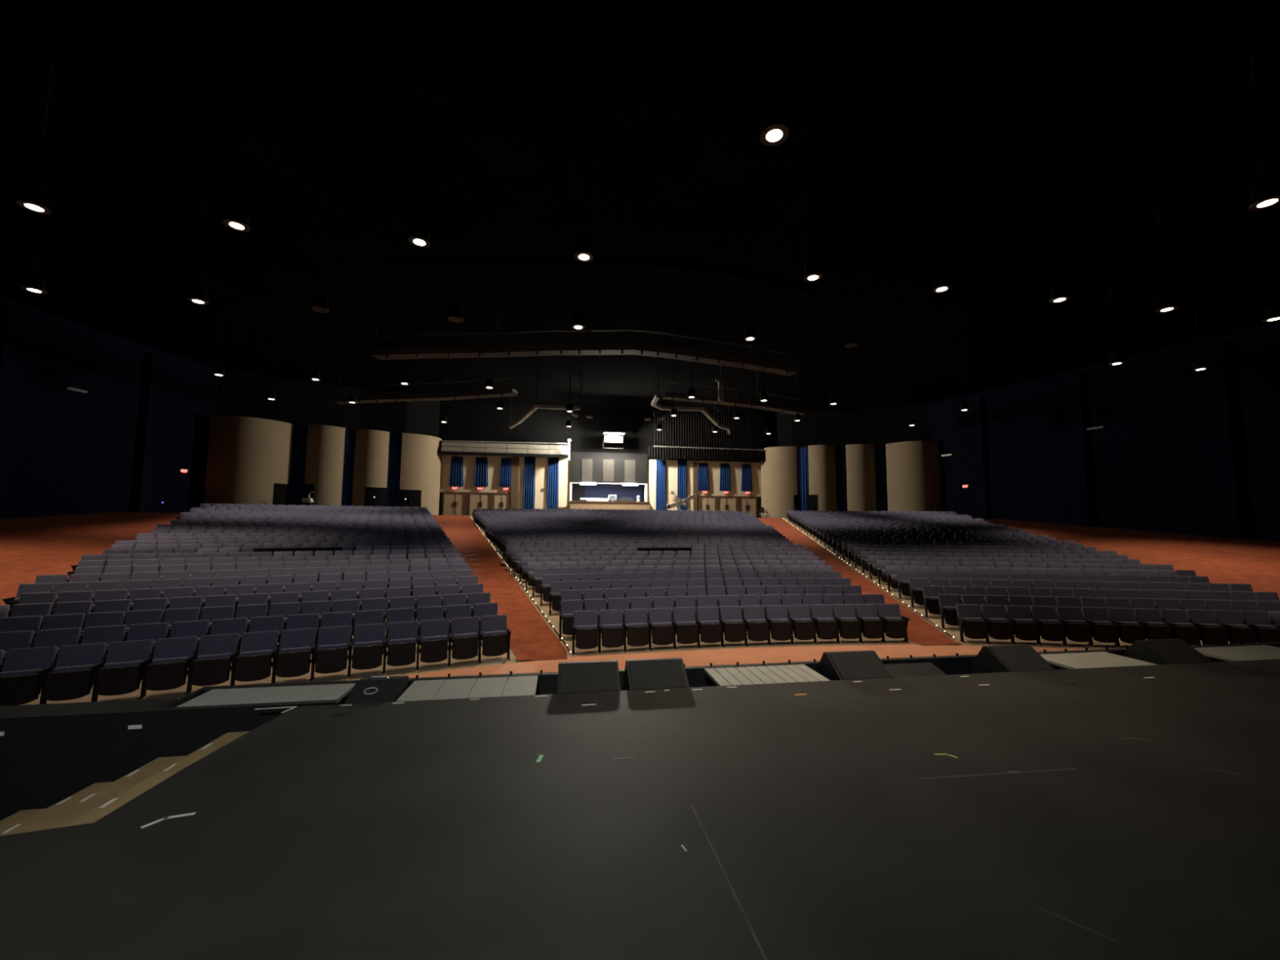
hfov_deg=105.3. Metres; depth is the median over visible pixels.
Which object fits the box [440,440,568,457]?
trim
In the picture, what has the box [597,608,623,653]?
seat
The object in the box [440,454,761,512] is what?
wall
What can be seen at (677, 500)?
monitor
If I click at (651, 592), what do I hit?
seat
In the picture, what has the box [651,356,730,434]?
duct
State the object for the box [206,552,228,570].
seat
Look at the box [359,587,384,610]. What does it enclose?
seat
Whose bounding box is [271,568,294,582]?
seat
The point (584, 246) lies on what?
pendant light
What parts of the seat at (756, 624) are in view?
leg, backrest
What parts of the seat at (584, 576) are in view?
backrest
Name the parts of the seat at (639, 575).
backrest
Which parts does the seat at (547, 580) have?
leg, backrest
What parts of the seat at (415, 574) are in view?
backrest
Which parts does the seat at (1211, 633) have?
armrest, leg, backrest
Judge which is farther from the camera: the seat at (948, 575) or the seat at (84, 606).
the seat at (948, 575)
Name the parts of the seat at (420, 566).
backrest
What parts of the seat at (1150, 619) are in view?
leg, armrest, backrest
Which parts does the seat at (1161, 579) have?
backrest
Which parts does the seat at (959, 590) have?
backrest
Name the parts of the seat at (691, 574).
backrest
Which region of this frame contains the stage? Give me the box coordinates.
[0,658,1279,959]
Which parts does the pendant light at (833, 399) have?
stem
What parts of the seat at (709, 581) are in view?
backrest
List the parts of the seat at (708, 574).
backrest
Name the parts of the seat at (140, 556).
backrest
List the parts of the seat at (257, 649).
backrest, leg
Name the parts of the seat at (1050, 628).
leg, backrest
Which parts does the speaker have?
carry handle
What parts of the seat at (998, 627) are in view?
leg, backrest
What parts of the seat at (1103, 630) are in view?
leg, backrest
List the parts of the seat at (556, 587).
leg, backrest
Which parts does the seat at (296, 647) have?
backrest, leg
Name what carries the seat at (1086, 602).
on the floor at (356, 674)
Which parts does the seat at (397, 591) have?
backrest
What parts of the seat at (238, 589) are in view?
backrest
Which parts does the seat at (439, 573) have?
backrest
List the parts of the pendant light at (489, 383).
stem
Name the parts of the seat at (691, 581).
backrest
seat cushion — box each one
[0,668,42,693]
[52,664,93,688]
[103,660,142,684]
[151,656,188,678]
[196,653,231,666]
[239,649,272,656]
[280,646,311,653]
[318,643,347,649]
[354,640,382,646]
[389,637,415,643]
[422,635,447,640]
[453,632,477,638]
[483,630,506,635]
[562,613,573,617]
[576,625,596,629]
[601,623,622,627]
[626,622,647,626]
[652,622,671,626]
[675,621,695,628]
[700,620,719,623]
[724,619,742,622]
[746,618,766,631]
[770,618,789,635]
[793,617,812,634]
[816,617,834,634]
[839,617,857,634]
[861,617,879,633]
[884,617,902,633]
[927,596,938,609]
[944,606,956,621]
[963,617,983,633]
[988,617,1008,634]
[1013,618,1034,634]
[1039,619,1060,635]
[1065,620,1086,636]
[1091,620,1112,637]
[1118,621,1139,638]
[1145,622,1166,639]
[1172,622,1193,638]
[1200,623,1221,640]
[1227,624,1248,641]
[1255,625,1276,642]
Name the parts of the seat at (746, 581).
backrest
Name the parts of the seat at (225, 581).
backrest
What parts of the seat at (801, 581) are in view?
backrest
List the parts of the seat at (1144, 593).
backrest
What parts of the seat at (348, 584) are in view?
backrest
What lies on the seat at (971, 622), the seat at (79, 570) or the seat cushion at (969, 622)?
the seat cushion at (969, 622)
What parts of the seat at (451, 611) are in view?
backrest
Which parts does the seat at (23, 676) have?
backrest, armrest, leg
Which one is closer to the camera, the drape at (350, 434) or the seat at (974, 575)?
the seat at (974, 575)
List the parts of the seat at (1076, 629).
leg, backrest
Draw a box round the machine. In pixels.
[301,492,313,506]
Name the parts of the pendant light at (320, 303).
trim, stem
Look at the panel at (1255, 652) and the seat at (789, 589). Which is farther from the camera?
the seat at (789, 589)
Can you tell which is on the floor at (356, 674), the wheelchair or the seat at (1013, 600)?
the seat at (1013, 600)
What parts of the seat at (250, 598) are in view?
backrest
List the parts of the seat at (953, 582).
backrest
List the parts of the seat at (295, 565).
backrest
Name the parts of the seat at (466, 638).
backrest, leg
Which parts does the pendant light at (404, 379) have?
stem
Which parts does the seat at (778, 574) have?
backrest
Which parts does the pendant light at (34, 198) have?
trim, stem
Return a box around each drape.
[288,425,307,506]
[342,429,355,506]
[386,433,402,507]
[448,457,463,486]
[473,457,488,486]
[498,457,511,487]
[522,457,535,510]
[546,457,559,510]
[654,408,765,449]
[655,459,666,511]
[677,460,687,511]
[697,462,709,490]
[719,463,730,491]
[741,464,752,491]
[796,446,808,511]
[835,445,846,511]
[874,444,886,511]
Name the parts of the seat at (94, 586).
backrest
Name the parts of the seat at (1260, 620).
armrest, leg, backrest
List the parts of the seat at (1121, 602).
backrest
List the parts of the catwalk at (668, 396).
rail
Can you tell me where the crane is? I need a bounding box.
[666,493,696,510]
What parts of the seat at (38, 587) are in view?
leg, armrest, backrest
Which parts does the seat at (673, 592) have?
backrest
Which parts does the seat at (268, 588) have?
backrest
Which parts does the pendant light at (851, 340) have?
stem, trim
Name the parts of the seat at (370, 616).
backrest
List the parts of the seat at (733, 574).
backrest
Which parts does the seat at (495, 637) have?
backrest, leg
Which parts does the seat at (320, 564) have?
backrest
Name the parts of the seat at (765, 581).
backrest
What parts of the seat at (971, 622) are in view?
leg, backrest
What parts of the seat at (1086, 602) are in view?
backrest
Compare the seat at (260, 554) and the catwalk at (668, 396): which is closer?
the seat at (260, 554)
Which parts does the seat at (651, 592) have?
backrest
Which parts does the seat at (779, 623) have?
leg, backrest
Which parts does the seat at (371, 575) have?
backrest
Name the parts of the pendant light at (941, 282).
stem, trim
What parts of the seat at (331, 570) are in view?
backrest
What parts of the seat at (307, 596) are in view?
backrest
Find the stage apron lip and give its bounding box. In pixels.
[0,641,1279,820]
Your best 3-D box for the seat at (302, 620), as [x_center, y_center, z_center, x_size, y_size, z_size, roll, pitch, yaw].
[-6.335,2.957,9.130,0.541,0.828,0.457,2,-5,-24]
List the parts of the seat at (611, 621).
leg, backrest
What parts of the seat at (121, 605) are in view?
backrest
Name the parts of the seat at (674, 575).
backrest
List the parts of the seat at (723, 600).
backrest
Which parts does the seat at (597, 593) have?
backrest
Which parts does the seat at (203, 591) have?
backrest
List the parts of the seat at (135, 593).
backrest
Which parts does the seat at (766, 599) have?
backrest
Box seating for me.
[0,503,1279,667]
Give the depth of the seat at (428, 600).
11.01 m
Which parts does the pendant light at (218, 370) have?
trim, stem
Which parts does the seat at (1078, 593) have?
backrest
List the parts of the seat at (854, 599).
backrest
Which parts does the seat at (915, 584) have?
leg, backrest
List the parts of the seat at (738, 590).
backrest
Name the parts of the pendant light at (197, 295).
trim, stem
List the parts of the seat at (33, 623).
backrest, leg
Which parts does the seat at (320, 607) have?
backrest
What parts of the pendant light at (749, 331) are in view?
stem, trim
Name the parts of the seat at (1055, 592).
backrest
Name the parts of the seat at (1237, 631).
leg, armrest, backrest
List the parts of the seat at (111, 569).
backrest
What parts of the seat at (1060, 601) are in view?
backrest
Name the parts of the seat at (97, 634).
backrest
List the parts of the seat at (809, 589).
backrest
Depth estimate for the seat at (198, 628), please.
8.57 m
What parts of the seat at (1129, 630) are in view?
leg, armrest, backrest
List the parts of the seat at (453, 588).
backrest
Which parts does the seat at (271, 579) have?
backrest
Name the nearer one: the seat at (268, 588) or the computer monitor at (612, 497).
the seat at (268, 588)
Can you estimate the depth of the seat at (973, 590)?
13.19 m
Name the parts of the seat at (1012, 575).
backrest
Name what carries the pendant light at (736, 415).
in the ceiling
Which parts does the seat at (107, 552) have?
backrest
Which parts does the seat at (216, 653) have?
backrest, leg, armrest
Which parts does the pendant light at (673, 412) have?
stem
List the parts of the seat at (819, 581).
backrest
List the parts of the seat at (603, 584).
backrest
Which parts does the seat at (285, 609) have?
backrest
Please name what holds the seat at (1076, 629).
on the floor at (356, 674)
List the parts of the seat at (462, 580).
backrest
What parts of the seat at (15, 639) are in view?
backrest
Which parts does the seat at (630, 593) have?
backrest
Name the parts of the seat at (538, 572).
leg, backrest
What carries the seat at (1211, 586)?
on the floor at (356, 674)
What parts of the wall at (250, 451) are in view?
curved panel, curved panel, curved panel, curved panel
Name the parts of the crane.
square frame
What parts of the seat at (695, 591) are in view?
backrest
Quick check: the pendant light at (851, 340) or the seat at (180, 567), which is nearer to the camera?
the seat at (180, 567)
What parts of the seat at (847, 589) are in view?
backrest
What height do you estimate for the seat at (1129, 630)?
0.828 m
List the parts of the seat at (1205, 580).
backrest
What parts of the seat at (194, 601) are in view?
backrest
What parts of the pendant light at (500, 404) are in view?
stem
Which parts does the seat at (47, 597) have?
leg, backrest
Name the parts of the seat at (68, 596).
backrest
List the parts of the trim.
soffit panel, soffit panel, soffit panel, soffit panel, soffit panel, soffit panel, soffit panel, soffit panel, soffit panel, soffit panel, soffit panel, soffit panel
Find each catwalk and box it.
[333,358,517,404]
[370,293,798,376]
[662,357,806,415]
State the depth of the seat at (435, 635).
9.14 m
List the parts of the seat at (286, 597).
backrest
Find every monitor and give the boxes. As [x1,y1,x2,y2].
[557,660,621,693]
[608,494,616,501]
[623,657,689,690]
[674,496,680,502]
[816,650,892,680]
[972,644,1054,673]
[1122,638,1213,664]
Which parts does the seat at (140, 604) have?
backrest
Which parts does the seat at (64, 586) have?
backrest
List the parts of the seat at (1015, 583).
backrest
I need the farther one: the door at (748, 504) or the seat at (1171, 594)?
the door at (748, 504)
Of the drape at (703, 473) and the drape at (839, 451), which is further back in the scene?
the drape at (703, 473)
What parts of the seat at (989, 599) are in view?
backrest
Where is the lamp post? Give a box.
[568,439,570,460]
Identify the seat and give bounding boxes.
[0,615,43,647]
[0,630,34,672]
[0,645,57,706]
[1,582,53,608]
[7,591,57,617]
[10,602,53,630]
[31,613,84,647]
[33,627,81,668]
[34,574,67,591]
[43,642,106,702]
[49,590,93,614]
[53,582,87,605]
[53,600,93,631]
[66,560,105,577]
[66,566,103,582]
[68,573,100,591]
[70,554,106,571]
[78,611,124,644]
[80,624,126,665]
[87,580,119,604]
[90,589,128,613]
[93,599,131,625]
[95,639,153,699]
[98,565,132,581]
[100,572,131,589]
[102,549,127,565]
[103,554,133,571]
[106,559,133,570]
[120,579,151,599]
[123,608,163,640]
[126,622,168,663]
[127,548,151,559]
[128,587,162,610]
[129,564,159,580]
[130,559,159,576]
[131,553,158,572]
[132,571,160,588]
[132,597,168,622]
[144,635,197,694]
[151,548,173,559]
[151,578,182,597]
[158,553,182,571]
[160,564,186,579]
[161,558,186,564]
[161,570,189,586]
[162,586,194,608]
[163,607,199,638]
[168,595,202,620]
[169,619,209,659]
[174,548,196,558]
[182,552,205,570]
[182,577,211,595]
[186,557,211,570]
[186,564,211,577]
[191,569,217,586]
[191,633,239,686]
[195,585,225,608]
[200,605,235,635]
[204,594,235,617]
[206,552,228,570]
[210,617,248,656]
[211,557,235,570]
[212,563,236,577]
[212,576,239,595]
[218,568,244,584]
[226,584,254,617]
[229,551,250,568]
[234,593,268,617]
[234,630,279,684]
[235,556,259,569]
[235,604,268,645]
[236,562,260,576]
[240,575,266,593]
[245,568,270,583]
[248,615,284,657]
[251,551,271,568]
[255,582,283,616]
[260,556,282,568]
[261,562,284,575]
[267,574,293,592]
[267,591,298,616]
[268,602,300,630]
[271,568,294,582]
[275,627,316,680]
[283,555,304,568]
[284,561,306,577]
[284,582,311,613]
[285,613,319,661]
[293,573,317,591]
[296,567,319,582]
[298,590,328,614]
[301,600,330,627]
[306,555,325,567]
[306,560,328,577]
[311,581,337,600]
[315,625,352,677]
[319,573,342,590]
[320,566,342,581]
[320,611,353,658]
[327,555,346,567]
[328,560,349,581]
[329,589,356,612]
[331,599,359,635]
[338,580,363,599]
[343,572,365,588]
[344,565,364,573]
[350,560,369,580]
[351,622,386,674]
[352,608,383,655]
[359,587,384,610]
[361,597,388,638]
[364,579,387,597]
[366,565,386,580]
[367,572,389,597]
[371,559,390,572]
[386,586,410,608]
[386,607,413,647]
[386,620,419,670]
[388,564,408,582]
[389,578,412,596]
[389,595,416,621]
[390,571,411,596]
[391,559,409,571]
[409,564,428,588]
[412,570,431,595]
[412,577,435,593]
[413,585,435,616]
[416,595,441,614]
[416,605,443,645]
[419,618,451,666]
[431,563,448,577]
[433,569,453,595]
[435,576,456,595]
[438,584,459,614]
[442,593,466,618]
[445,604,471,643]
[450,563,468,576]
[451,616,482,663]
[454,568,472,584]
[457,575,477,593]
[462,583,483,604]
[467,592,490,617]
[473,602,497,640]
[480,614,511,660]
[532,568,551,597]
[540,573,559,606]
[549,581,569,615]
[552,567,568,581]
[559,599,582,640]
[560,589,581,612]
[561,573,578,590]
[570,566,586,581]
[571,580,590,609]
[571,609,598,655]
[580,573,597,589]
[582,588,603,610]
[584,598,606,633]
[587,566,604,580]
[591,580,609,598]
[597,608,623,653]
[599,572,616,588]
[604,587,624,609]
[608,597,629,626]
[611,579,629,597]
[617,572,634,587]
[623,608,648,652]
[625,587,644,608]
[630,596,652,629]
[631,578,648,597]
[635,572,652,586]
[646,586,665,608]
[648,607,673,650]
[649,578,667,596]
[653,571,670,586]
[653,596,674,625]
[666,586,685,607]
[668,578,687,595]
[671,571,688,586]
[671,607,697,649]
[675,595,697,633]
[686,586,706,607]
[687,577,706,595]
[688,571,706,589]
[696,595,719,633]
[696,606,721,648]
[705,571,722,582]
[706,577,724,591]
[706,586,725,606]
[717,595,738,617]
[719,605,745,647]
[723,570,739,586]
[724,577,742,595]
[726,585,745,605]
[738,594,759,619]
[740,570,756,585]
[742,577,760,595]
[742,604,768,646]
[746,585,764,604]
[756,570,773,585]
[760,577,778,594]
[760,594,781,617]
[764,604,791,645]
[765,585,784,604]
[773,570,791,585]
[778,577,796,594]
[781,594,801,617]
[784,585,804,604]
[787,604,814,644]
[791,571,807,585]
[796,577,814,594]
[801,594,822,618]
[804,585,823,604]
[808,571,824,585]
[810,604,838,644]
[814,577,832,594]
[822,585,844,604]
[822,594,843,617]
[824,571,841,585]
[832,577,851,595]
[832,604,861,644]
[842,585,864,603]
[843,594,864,617]
[854,604,884,643]
[863,594,884,617]
[877,604,910,643]
[896,571,915,599]
[908,577,928,608]
[915,571,933,585]
[921,585,942,618]
[928,577,948,594]
[933,572,952,586]
[937,594,960,630]
[942,586,964,604]
[949,578,968,594]
[952,572,971,586]
[955,604,987,643]
[960,594,984,617]
[964,586,986,604]
[969,578,990,595]
[971,572,991,586]
[980,604,1013,644]
[984,586,1008,604]
[984,595,1008,618]
[990,573,1012,586]
[990,579,1011,598]
[1004,604,1039,644]
[1006,586,1033,605]
[1007,595,1032,619]
[1008,573,1033,587]
[1011,579,1032,595]
[1027,587,1056,604]
[1028,573,1048,585]
[1030,605,1065,644]
[1031,580,1053,593]
[1031,595,1057,618]
[1047,573,1067,587]
[1048,587,1072,606]
[1053,580,1075,594]
[1055,596,1084,620]
[1055,606,1092,646]
[1066,573,1088,588]
[1071,588,1094,607]
[1074,580,1096,588]
[1079,596,1110,621]
[1080,607,1118,646]
[1086,574,1107,588]
[1093,588,1117,607]
[1095,581,1118,589]
[1103,597,1136,621]
[1106,574,1128,589]
[1106,607,1145,646]
[1115,589,1140,607]
[1117,581,1140,589]
[1126,574,1147,589]
[1128,598,1155,608]
[1133,608,1172,639]
[1137,589,1162,608]
[1139,582,1162,590]
[1146,575,1168,590]
[1153,598,1180,608]
[1159,608,1200,645]
[1160,590,1186,608]
[1161,582,1184,591]
[1167,575,1189,590]
[1175,569,1196,576]
[1178,599,1206,609]
[1183,582,1207,591]
[1183,590,1208,608]
[1186,608,1228,645]
[1187,576,1209,591]
[1204,599,1231,610]
[1205,582,1230,591]
[1206,591,1232,600]
[1213,609,1256,644]
[1228,583,1253,591]
[1229,600,1257,610]
[1230,591,1256,600]
[1240,610,1279,643]
[1253,591,1279,600]
[1254,600,1279,611]
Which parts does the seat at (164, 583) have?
backrest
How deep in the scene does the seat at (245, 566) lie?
13.54 m
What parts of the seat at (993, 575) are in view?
backrest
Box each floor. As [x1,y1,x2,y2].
[7,512,1279,705]
[143,747,199,765]
[400,644,1085,678]
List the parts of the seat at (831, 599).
backrest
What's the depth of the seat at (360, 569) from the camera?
13.75 m
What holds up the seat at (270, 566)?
on the floor at (356, 674)
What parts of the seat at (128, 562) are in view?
backrest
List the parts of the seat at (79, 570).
backrest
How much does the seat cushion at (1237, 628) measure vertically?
0.360 m
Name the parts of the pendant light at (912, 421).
stem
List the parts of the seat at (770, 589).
backrest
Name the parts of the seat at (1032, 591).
backrest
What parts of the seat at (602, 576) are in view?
backrest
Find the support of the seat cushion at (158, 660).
on the seat at (173, 657)
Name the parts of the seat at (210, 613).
backrest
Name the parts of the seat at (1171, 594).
backrest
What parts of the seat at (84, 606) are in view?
backrest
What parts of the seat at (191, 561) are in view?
backrest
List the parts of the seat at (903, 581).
leg, backrest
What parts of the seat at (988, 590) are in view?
backrest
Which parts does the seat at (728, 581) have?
backrest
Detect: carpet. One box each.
[0,512,181,604]
[431,515,567,660]
[756,517,961,645]
[973,519,1279,599]
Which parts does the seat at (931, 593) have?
leg, backrest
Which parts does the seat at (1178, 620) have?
armrest, leg, backrest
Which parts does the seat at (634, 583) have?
backrest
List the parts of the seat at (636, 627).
leg, backrest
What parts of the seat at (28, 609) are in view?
backrest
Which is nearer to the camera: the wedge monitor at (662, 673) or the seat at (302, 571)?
the wedge monitor at (662, 673)
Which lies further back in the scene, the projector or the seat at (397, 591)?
the projector
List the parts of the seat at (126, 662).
backrest, leg, armrest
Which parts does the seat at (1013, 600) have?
backrest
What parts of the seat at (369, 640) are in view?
backrest, leg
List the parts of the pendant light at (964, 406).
stem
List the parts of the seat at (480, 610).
backrest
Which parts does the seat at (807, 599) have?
backrest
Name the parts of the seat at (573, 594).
backrest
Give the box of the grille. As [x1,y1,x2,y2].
[989,645,1053,671]
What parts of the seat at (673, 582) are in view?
backrest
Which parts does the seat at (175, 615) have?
backrest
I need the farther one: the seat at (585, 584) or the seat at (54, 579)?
the seat at (585, 584)
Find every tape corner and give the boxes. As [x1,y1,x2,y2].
[140,812,195,828]
[254,706,297,712]
[933,753,957,758]
[1122,737,1149,741]
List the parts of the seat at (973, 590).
backrest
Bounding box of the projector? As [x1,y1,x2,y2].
[602,402,625,448]
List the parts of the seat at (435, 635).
backrest, leg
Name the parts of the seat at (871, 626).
leg, backrest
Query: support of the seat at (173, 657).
on the floor at (356, 674)
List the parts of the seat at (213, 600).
backrest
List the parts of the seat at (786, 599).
backrest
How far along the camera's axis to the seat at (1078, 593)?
12.92 m
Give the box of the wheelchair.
[758,506,770,517]
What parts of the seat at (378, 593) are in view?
backrest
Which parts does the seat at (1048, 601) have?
backrest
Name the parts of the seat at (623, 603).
backrest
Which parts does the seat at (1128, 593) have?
backrest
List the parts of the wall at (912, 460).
curved panel, curved panel, curved panel, curved panel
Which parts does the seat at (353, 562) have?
backrest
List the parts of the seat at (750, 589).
backrest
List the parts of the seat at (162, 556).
backrest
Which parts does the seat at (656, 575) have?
backrest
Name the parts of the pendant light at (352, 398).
stem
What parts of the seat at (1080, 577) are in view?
backrest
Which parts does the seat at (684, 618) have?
leg, backrest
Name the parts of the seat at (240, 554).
backrest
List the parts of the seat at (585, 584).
backrest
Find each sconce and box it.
[65,386,87,393]
[941,453,952,457]
[1086,426,1104,430]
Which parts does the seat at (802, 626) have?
leg, backrest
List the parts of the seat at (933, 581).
backrest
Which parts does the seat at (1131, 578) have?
backrest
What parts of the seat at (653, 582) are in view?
backrest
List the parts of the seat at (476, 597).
backrest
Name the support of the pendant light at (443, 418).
in the ceiling
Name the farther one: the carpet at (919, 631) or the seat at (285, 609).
the carpet at (919, 631)
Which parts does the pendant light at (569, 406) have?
stem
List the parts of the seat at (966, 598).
backrest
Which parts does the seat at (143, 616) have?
backrest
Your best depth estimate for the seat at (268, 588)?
11.37 m
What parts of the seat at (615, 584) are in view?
backrest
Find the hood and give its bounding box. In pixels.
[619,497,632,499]
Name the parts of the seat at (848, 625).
leg, backrest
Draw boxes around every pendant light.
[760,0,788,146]
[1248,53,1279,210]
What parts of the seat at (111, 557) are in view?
backrest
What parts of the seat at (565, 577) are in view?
backrest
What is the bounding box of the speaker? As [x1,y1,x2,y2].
[343,675,408,704]
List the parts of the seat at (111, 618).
backrest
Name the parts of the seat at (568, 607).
leg, backrest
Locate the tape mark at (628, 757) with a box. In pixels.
[612,756,633,759]
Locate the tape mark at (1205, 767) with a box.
[1204,767,1240,774]
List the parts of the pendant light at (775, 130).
stem, trim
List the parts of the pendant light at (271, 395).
stem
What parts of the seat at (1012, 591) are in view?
backrest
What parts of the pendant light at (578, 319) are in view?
trim, stem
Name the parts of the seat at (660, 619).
leg, backrest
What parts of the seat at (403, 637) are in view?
backrest, leg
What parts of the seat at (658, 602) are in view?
backrest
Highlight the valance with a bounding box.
[648,446,765,461]
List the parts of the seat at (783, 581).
backrest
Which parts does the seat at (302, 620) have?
backrest, leg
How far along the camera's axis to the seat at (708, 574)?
14.87 m
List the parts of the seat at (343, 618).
backrest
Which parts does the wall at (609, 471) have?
grey panel, grey panel, grey panel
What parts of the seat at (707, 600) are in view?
backrest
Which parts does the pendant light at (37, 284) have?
trim, stem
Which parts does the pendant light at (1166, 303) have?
stem, trim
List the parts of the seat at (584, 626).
leg, backrest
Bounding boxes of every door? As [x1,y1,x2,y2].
[272,483,315,506]
[364,487,421,509]
[442,492,468,515]
[468,493,493,515]
[493,493,511,509]
[697,496,715,512]
[715,496,737,511]
[737,497,756,516]
[793,494,817,511]
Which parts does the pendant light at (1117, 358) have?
stem, trim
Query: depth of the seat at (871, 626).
11.13 m
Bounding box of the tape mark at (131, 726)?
[128,724,142,728]
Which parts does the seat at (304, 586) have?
backrest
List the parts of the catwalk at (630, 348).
rail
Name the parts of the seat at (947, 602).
leg, backrest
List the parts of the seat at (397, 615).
backrest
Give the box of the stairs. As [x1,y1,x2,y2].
[0,731,248,835]
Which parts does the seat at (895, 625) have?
leg, backrest, leg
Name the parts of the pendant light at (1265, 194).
stem, trim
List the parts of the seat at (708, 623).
leg, backrest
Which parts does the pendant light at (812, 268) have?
stem, trim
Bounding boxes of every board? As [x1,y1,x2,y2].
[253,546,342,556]
[637,547,691,556]
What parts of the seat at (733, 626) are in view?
leg, backrest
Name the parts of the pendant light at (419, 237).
trim, stem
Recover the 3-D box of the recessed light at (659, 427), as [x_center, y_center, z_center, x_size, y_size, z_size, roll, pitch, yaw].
[1.608,-5.931,40.002,0.540,3.702,0.540,1,-5,-9]
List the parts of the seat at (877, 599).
backrest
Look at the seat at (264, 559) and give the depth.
14.53 m
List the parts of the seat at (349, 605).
backrest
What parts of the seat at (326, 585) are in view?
backrest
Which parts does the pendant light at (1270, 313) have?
stem, trim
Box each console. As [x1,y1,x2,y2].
[580,497,608,501]
[617,497,635,502]
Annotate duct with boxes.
[508,363,581,428]
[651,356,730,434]
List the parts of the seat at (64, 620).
backrest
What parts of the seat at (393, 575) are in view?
backrest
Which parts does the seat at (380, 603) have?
backrest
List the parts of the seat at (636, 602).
backrest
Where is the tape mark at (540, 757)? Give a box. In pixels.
[536,755,543,762]
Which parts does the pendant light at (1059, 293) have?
stem, trim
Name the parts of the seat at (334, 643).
backrest, leg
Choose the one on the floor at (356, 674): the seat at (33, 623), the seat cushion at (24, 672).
the seat at (33, 623)
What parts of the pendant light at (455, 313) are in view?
trim, stem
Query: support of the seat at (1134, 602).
on the floor at (356, 674)
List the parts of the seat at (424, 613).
backrest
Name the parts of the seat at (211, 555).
backrest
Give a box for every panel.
[177,683,355,706]
[396,675,537,701]
[704,664,830,686]
[715,351,723,401]
[884,662,946,677]
[1040,651,1155,669]
[1194,644,1279,662]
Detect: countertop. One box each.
[569,501,649,511]
[581,501,649,502]
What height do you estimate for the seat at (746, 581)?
0.828 m
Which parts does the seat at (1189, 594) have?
backrest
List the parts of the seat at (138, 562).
backrest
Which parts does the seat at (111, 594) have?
backrest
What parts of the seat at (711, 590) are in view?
backrest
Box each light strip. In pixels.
[471,517,571,653]
[782,518,955,639]
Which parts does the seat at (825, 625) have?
leg, backrest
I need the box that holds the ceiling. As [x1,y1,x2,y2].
[0,0,1279,413]
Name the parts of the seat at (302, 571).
backrest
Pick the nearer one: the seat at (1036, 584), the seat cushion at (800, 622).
the seat cushion at (800, 622)
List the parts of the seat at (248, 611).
backrest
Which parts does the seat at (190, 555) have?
backrest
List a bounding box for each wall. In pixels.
[0,297,218,519]
[203,369,441,515]
[438,400,760,462]
[439,493,518,515]
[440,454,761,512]
[556,451,649,511]
[697,496,761,517]
[760,404,942,518]
[928,321,1279,542]
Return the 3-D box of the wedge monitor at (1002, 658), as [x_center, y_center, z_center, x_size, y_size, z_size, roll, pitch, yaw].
[4.388,2.222,5.730,0.612,0.508,0.541,1,-5,-9]
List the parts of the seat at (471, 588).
backrest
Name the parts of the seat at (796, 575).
backrest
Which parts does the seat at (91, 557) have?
backrest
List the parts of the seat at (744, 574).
backrest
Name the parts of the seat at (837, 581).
backrest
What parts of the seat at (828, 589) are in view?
backrest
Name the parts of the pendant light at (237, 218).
trim, stem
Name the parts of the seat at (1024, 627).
leg, backrest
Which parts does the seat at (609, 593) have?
backrest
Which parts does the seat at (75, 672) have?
backrest, armrest, leg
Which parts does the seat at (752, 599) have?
backrest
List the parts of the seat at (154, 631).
backrest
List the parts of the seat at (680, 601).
backrest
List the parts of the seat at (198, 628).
backrest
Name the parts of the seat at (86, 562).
backrest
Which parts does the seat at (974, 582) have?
backrest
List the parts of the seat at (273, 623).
backrest, leg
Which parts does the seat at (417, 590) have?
backrest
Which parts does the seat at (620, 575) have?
backrest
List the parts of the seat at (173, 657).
backrest, leg, armrest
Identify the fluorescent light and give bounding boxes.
[579,482,596,484]
[622,483,638,485]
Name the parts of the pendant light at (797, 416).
stem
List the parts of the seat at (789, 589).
backrest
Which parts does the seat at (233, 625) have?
backrest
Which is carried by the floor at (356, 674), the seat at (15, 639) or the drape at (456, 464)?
the seat at (15, 639)
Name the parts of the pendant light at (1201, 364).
stem, trim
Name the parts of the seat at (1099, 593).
backrest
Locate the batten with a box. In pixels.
[653,445,767,450]
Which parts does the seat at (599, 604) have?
backrest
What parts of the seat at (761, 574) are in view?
backrest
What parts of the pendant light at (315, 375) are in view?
trim, stem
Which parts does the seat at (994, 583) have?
backrest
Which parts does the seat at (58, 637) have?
backrest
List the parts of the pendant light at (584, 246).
trim, stem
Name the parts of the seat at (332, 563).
backrest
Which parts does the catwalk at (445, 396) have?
rail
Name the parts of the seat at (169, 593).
backrest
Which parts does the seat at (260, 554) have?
backrest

